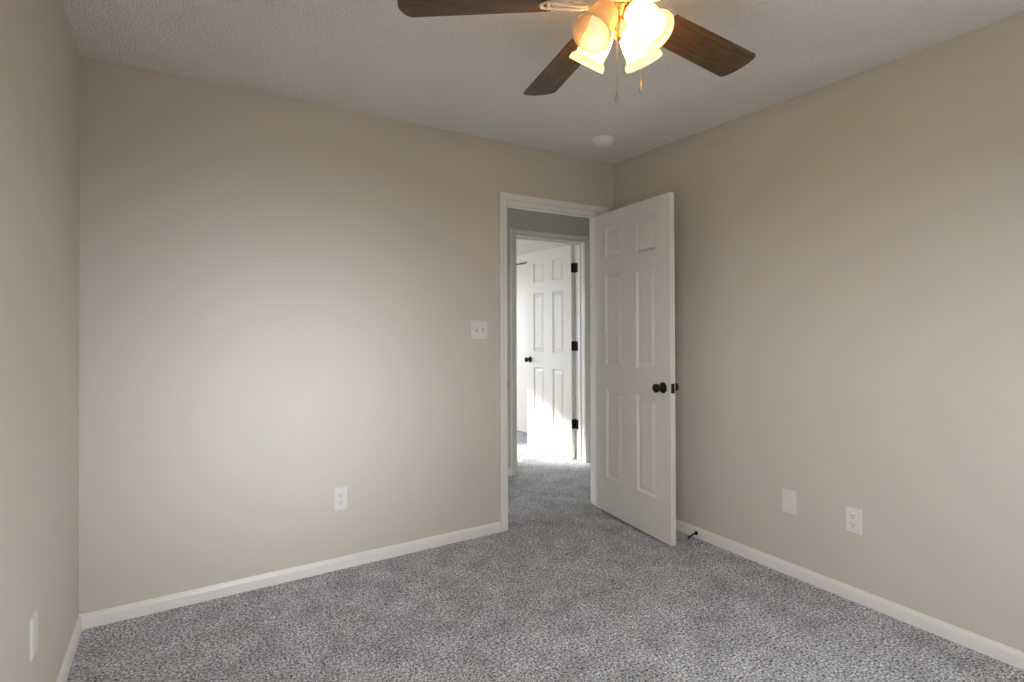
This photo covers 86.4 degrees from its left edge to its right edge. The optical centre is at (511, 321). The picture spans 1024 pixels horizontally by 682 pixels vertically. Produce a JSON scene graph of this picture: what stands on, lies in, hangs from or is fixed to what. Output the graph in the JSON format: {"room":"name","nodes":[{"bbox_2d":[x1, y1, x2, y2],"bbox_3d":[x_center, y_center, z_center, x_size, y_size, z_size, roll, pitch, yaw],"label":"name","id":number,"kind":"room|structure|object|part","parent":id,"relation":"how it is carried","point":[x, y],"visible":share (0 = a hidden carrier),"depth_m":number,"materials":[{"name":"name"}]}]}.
{"room":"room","nodes":[
{"label":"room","id":0,"kind":"room"},
{"bbox_2d":[0,0,79,681],"bbox_3d":[-0.995,0.068,0.839,0.115,2.440,3.400,0,-1,-32],"label":"wall","id":1,"kind":"structure","parent":0,"point":[40,56],"depth_m":1.60,"materials":[{"name":"beige paint"}]},
{"bbox_2d":[30,608,37,660],"bbox_3d":[-1.373,0.897,1.566,0.007,0.119,0.074,0,-1,-32],"label":"blank wall plate","id":2,"kind":"object","parent":1,"relation":"attached to","point":[34,618],"visible":1,"depth_m":1.55,"materials":[{"name":"white plastic"}]},
{"bbox_2d":[56,616,81,681],"bbox_3d":[-0.933,1.257,0.858,0.014,0.062,3.386,0,-1,-32],"label":"baseboard","id":3,"kind":"structure","parent":1,"relation":"attached to","point":[66,665],"depth_m":2.07,"materials":[{"name":"white paint"}]},
{"bbox_2d":[79,55,613,614],"bbox_3d":[-0.551,0.085,3.179,6.100,2.440,0.115,0,-1,-32],"label":"wall","id":4,"kind":"structure","parent":0,"point":[279,296],"depth_m":2.72,"materials":[{"name":"beige paint"}]},
{"bbox_2d":[78,521,500,629],"bbox_3d":[-0.544,1.273,3.096,3.027,0.062,0.014,0,-1,-32],"label":"baseboard","id":5,"kind":"structure","parent":4,"relation":"attached to","point":[167,602],"depth_m":2.69,"materials":[{"name":"white paint"}]},
{"bbox_2d":[333,486,347,510],"bbox_3d":[-0.906,0.936,2.879,0.074,0.119,0.009,0,-1,-32],"label":"wall outlet","id":6,"kind":"object","parent":4,"relation":"attached to","point":[340,495],"visible":1,"depth_m":2.88,"materials":[{"name":"white plastic"}]},
{"bbox_2d":[337,492,343,497],"bbox_3d":[-0.904,0.916,2.876,0.034,0.029,0.003,0,-1,-32],"label":"receptacle","id":7,"kind":"object","parent":6,"relation":"attached to","point":[339,494],"depth_m":2.87,"materials":[{"name":"grey plastic"}]},
{"bbox_2d":[471,320,487,339],"bbox_3d":[-0.194,0.050,3.317,0.118,0.119,0.025,0,-1,-32],"label":"light switch","id":8,"kind":"object","parent":4,"relation":"attached to","point":[479,328],"visible":1,"depth_m":3.32,"materials":[{"name":"white plastic"}]},
{"bbox_2d":[499,192,607,531],"bbox_3d":[0.269,0.248,3.683,0.891,2.116,0.149,0,-1,-32],"label":"trim","id":9,"kind":"structure","parent":4,"relation":"attached to","point":[506,200],"depth_m":3.42,"materials":[{"name":"white paint"}]},
{"bbox_3d":[0.234,0.249,3.740,0.891,2.116,0.016,0,-1,-32],"label":"casing","id":10,"kind":"part","parent":9,"relation":"part of","materials":[{"name":"white paint"}]},
{"bbox_2d":[595,192,678,545],"bbox_3d":[0.763,0.273,3.478,0.169,2.032,0.782,0,0,-25],"label":"door","id":11,"kind":"structure","parent":4,"relation":"in","point":[636,386],"depth_m":3.40,"materials":[{"name":"white paint"}]},
{"bbox_3d":[0.853,0.385,3.167,0.067,0.066,0.066,0,0,-25],"label":"knob","id":12,"kind":"part","parent":11,"relation":"part of","materials":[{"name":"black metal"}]},
{"bbox_3d":[0.927,0.385,3.128,0.025,0.056,0.010,0,0,-25],"label":"latch plate","id":13,"kind":"part","parent":11,"relation":"part of","materials":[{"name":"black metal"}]},
{"bbox_2d":[61,0,1023,163],"bbox_3d":[-1.190,-1.200,4.217,6.400,0.150,9.570,0,-1,-32],"label":"ceiling","id":14,"kind":"structure","parent":0,"point":[466,74],"depth_m":2.33,"materials":[{"name":"white paint"}]},
{"bbox_2d":[397,0,755,102],"bbox_3d":[0.358,-0.898,1.696,1.257,0.504,1.300,0,-1,-32],"label":"ceiling fan","id":15,"kind":"object","parent":14,"relation":"hanging from","point":[641,28],"visible":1,"depth_m":1.69,"materials":[{"name":"brown wood"}]},
{"bbox_3d":[-0.115,-0.977,1.683,0.472,0.006,0.146,0,10,3],"label":"blade","id":16,"kind":"part","parent":15,"relation":"part of","materials":[{"name":"brown wood"}]},
{"bbox_3d":[0.184,-0.961,2.078,0.146,0.006,0.472,-11,3,-18],"label":"blade","id":17,"kind":"part","parent":15,"relation":"part of","materials":[{"name":"brown wood"}]},
{"bbox_3d":[0.252,-0.866,1.735,0.119,0.151,0.146,0,-1,-32],"label":"lamp shade","id":18,"kind":"part","parent":15,"relation":"part of","materials":[{"name":"white glass"}]},
{"bbox_3d":[0.250,-0.867,1.586,0.146,0.151,0.119,0,-1,-32],"label":"lamp shade","id":19,"kind":"part","parent":15,"relation":"part of","materials":[{"name":"orange glass"}]},
{"bbox_3d":[0.262,-0.888,1.601,0.078,0.089,0.057,0,-1,-32],"label":"bulb","id":20,"kind":"part","parent":15,"relation":"part of","materials":[{"name":"white"}]},
{"bbox_3d":[0.401,-0.866,1.732,0.146,0.151,0.119,0,-1,-32],"label":"lamp shade","id":21,"kind":"part","parent":15,"relation":"part of","materials":[{"name":"white glass"}]},
{"bbox_3d":[0.384,-0.888,1.596,0.057,0.089,0.078,0,-1,-32],"label":"bulb","id":22,"kind":"part","parent":15,"relation":"part of","materials":[{"name":"white glass"}]},
{"bbox_3d":[0.399,-0.868,1.583,0.119,0.151,0.146,0,-1,-32],"label":"lamp shade","id":23,"kind":"part","parent":15,"relation":"part of","materials":[{"name":"white glass"}]},
{"bbox_3d":[0.679,-0.964,1.924,0.472,0.006,0.146,0,-11,-37],"label":"blade","id":24,"kind":"part","parent":15,"relation":"part of","materials":[{"name":"brown wood"}]},
{"bbox_2d":[592,135,613,146],"bbox_3d":[0.565,-1.118,3.387,0.132,0.038,0.132,0,-1,-32],"label":"smoke detector","id":25,"kind":"object","parent":14,"relation":"attached to","point":[602,140],"visible":1,"depth_m":3.35,"materials":[{"name":"white plastic"}]},
{"bbox_2d":[66,430,1023,681],"bbox_3d":[-1.181,1.375,4.197,6.400,0.120,9.570,0,-1,-32],"label":"floor","id":26,"kind":"structure","parent":0,"point":[572,591],"depth_m":2.35,"materials":[{"name":"grey carpet"}]},
{"bbox_2d":[516,239,575,443],"bbox_3d":[-0.362,0.117,7.380,0.115,2.440,4.735,0,-1,-32],"label":"wall","id":27,"kind":"structure","parent":0,"point":[523,247],"depth_m":6.10,"materials":[{"name":"white paint"}]},
{"bbox_2d":[516,263,526,432],"bbox_3d":[-0.074,0.315,6.929,0.092,2.035,1.800,0,-1,-32],"label":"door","id":28,"kind":"structure","parent":27,"relation":"in","point":[521,270],"depth_m":6.54,"materials":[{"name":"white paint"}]},
{"bbox_2d":[516,254,526,262],"bbox_3d":[-0.137,0.271,6.891,0.016,2.123,2.020,0,-1,-32],"label":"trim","id":29,"kind":"structure","parent":27,"relation":"attached to","point":[521,258],"depth_m":6.47,"materials":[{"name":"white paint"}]},
{"bbox_2d":[507,208,590,467],"bbox_3d":[-1.102,0.094,4.072,6.100,2.440,0.115,0,-1,-32],"label":"wall","id":30,"kind":"structure","parent":0,"point":[516,218],"depth_m":4.79,"materials":[{"name":"grey paint"}]},
{"bbox_2d":[508,455,590,475],"bbox_3d":[0.212,1.284,4.797,3.100,0.062,0.014,0,-1,-32],"label":"baseboard","id":31,"kind":"structure","parent":30,"relation":"attached to","point":[509,469],"depth_m":4.65,"materials":[{"name":"white paint"}]},
{"bbox_2d":[510,228,589,475],"bbox_3d":[0.326,0.258,4.953,0.864,2.116,0.148,0,-1,-32],"label":"trim","id":32,"kind":"structure","parent":30,"relation":"attached to","point":[581,243],"depth_m":5.10,"materials":[{"name":"white paint"}]},
{"bbox_3d":[0.291,0.258,5.009,0.864,2.116,0.016,0,-1,-32],"label":"casing","id":33,"kind":"part","parent":32,"relation":"part of","materials":[{"name":"white paint"}]},
{"bbox_2d":[524,245,577,457],"bbox_3d":[0.393,0.286,5.508,0.169,2.039,0.830,0,-1,-32],"label":"door","id":34,"kind":"structure","parent":30,"relation":"in","point":[552,423],"depth_m":5.46,"materials":[{"name":"white paint"}]},
{"bbox_3d":[0.166,0.401,5.769,0.067,0.066,0.066,0,-1,-32],"label":"knob","id":35,"kind":"part","parent":34,"relation":"part of","materials":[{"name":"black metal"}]},
{"bbox_2d":[614,12,1023,651],"bbox_3d":[1.678,0.072,2.490,0.115,2.440,3.400,0,-1,-32],"label":"wall","id":36,"kind":"structure","parent":0,"point":[849,251],"depth_m":2.48,"materials":[{"name":"beige paint"}]},
{"bbox_2d":[687,531,697,538],"bbox_3d":[1.077,1.274,3.256,0.073,0.033,0.025,0,-1,-32],"label":"door stop","id":37,"kind":"object","parent":36,"relation":"attached to","point":[695,532],"visible":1,"depth_m":3.26,"materials":[{"name":"black metal"}]},
{"bbox_2d":[782,488,795,514],"bbox_3d":[1.419,0.921,2.791,0.008,0.119,0.074,0,-1,-32],"label":"blank wall plate","id":38,"kind":"object","parent":36,"relation":"attached to","point":[788,496],"visible":1,"depth_m":2.79,"materials":[{"name":"white plastic"}]},
{"bbox_2d":[676,519,1023,669],"bbox_3d":[1.631,1.261,2.441,0.014,0.062,3.386,0,-1,-32],"label":"baseboard","id":39,"kind":"structure","parent":36,"relation":"attached to","point":[1006,654],"depth_m":2.45,"materials":[{"name":"white paint"}]},
{"bbox_2d":[845,506,861,534],"bbox_3d":[1.582,0.921,2.526,0.009,0.119,0.074,0,-1,-32],"label":"wall outlet","id":40,"kind":"object","parent":36,"relation":"attached to","point":[853,516],"visible":1,"depth_m":2.52,"materials":[{"name":"white plastic"}]},
{"bbox_2d":[849,521,856,527],"bbox_3d":[1.579,0.941,2.525,0.003,0.029,0.034,0,-1,-32],"label":"receptacle","id":41,"kind":"object","parent":40,"relation":"attached to","point":[852,524],"depth_m":2.52,"materials":[{"name":"grey plastic"}]},
{"bbox_2d":[849,513,856,519],"bbox_3d":[1.579,0.902,2.525,0.003,0.029,0.034,0,-1,-32],"label":"receptacle","id":42,"kind":"object","parent":40,"relation":"attached to","point":[852,516],"depth_m":2.52,"materials":[{"name":"grey plastic"}]}
]}

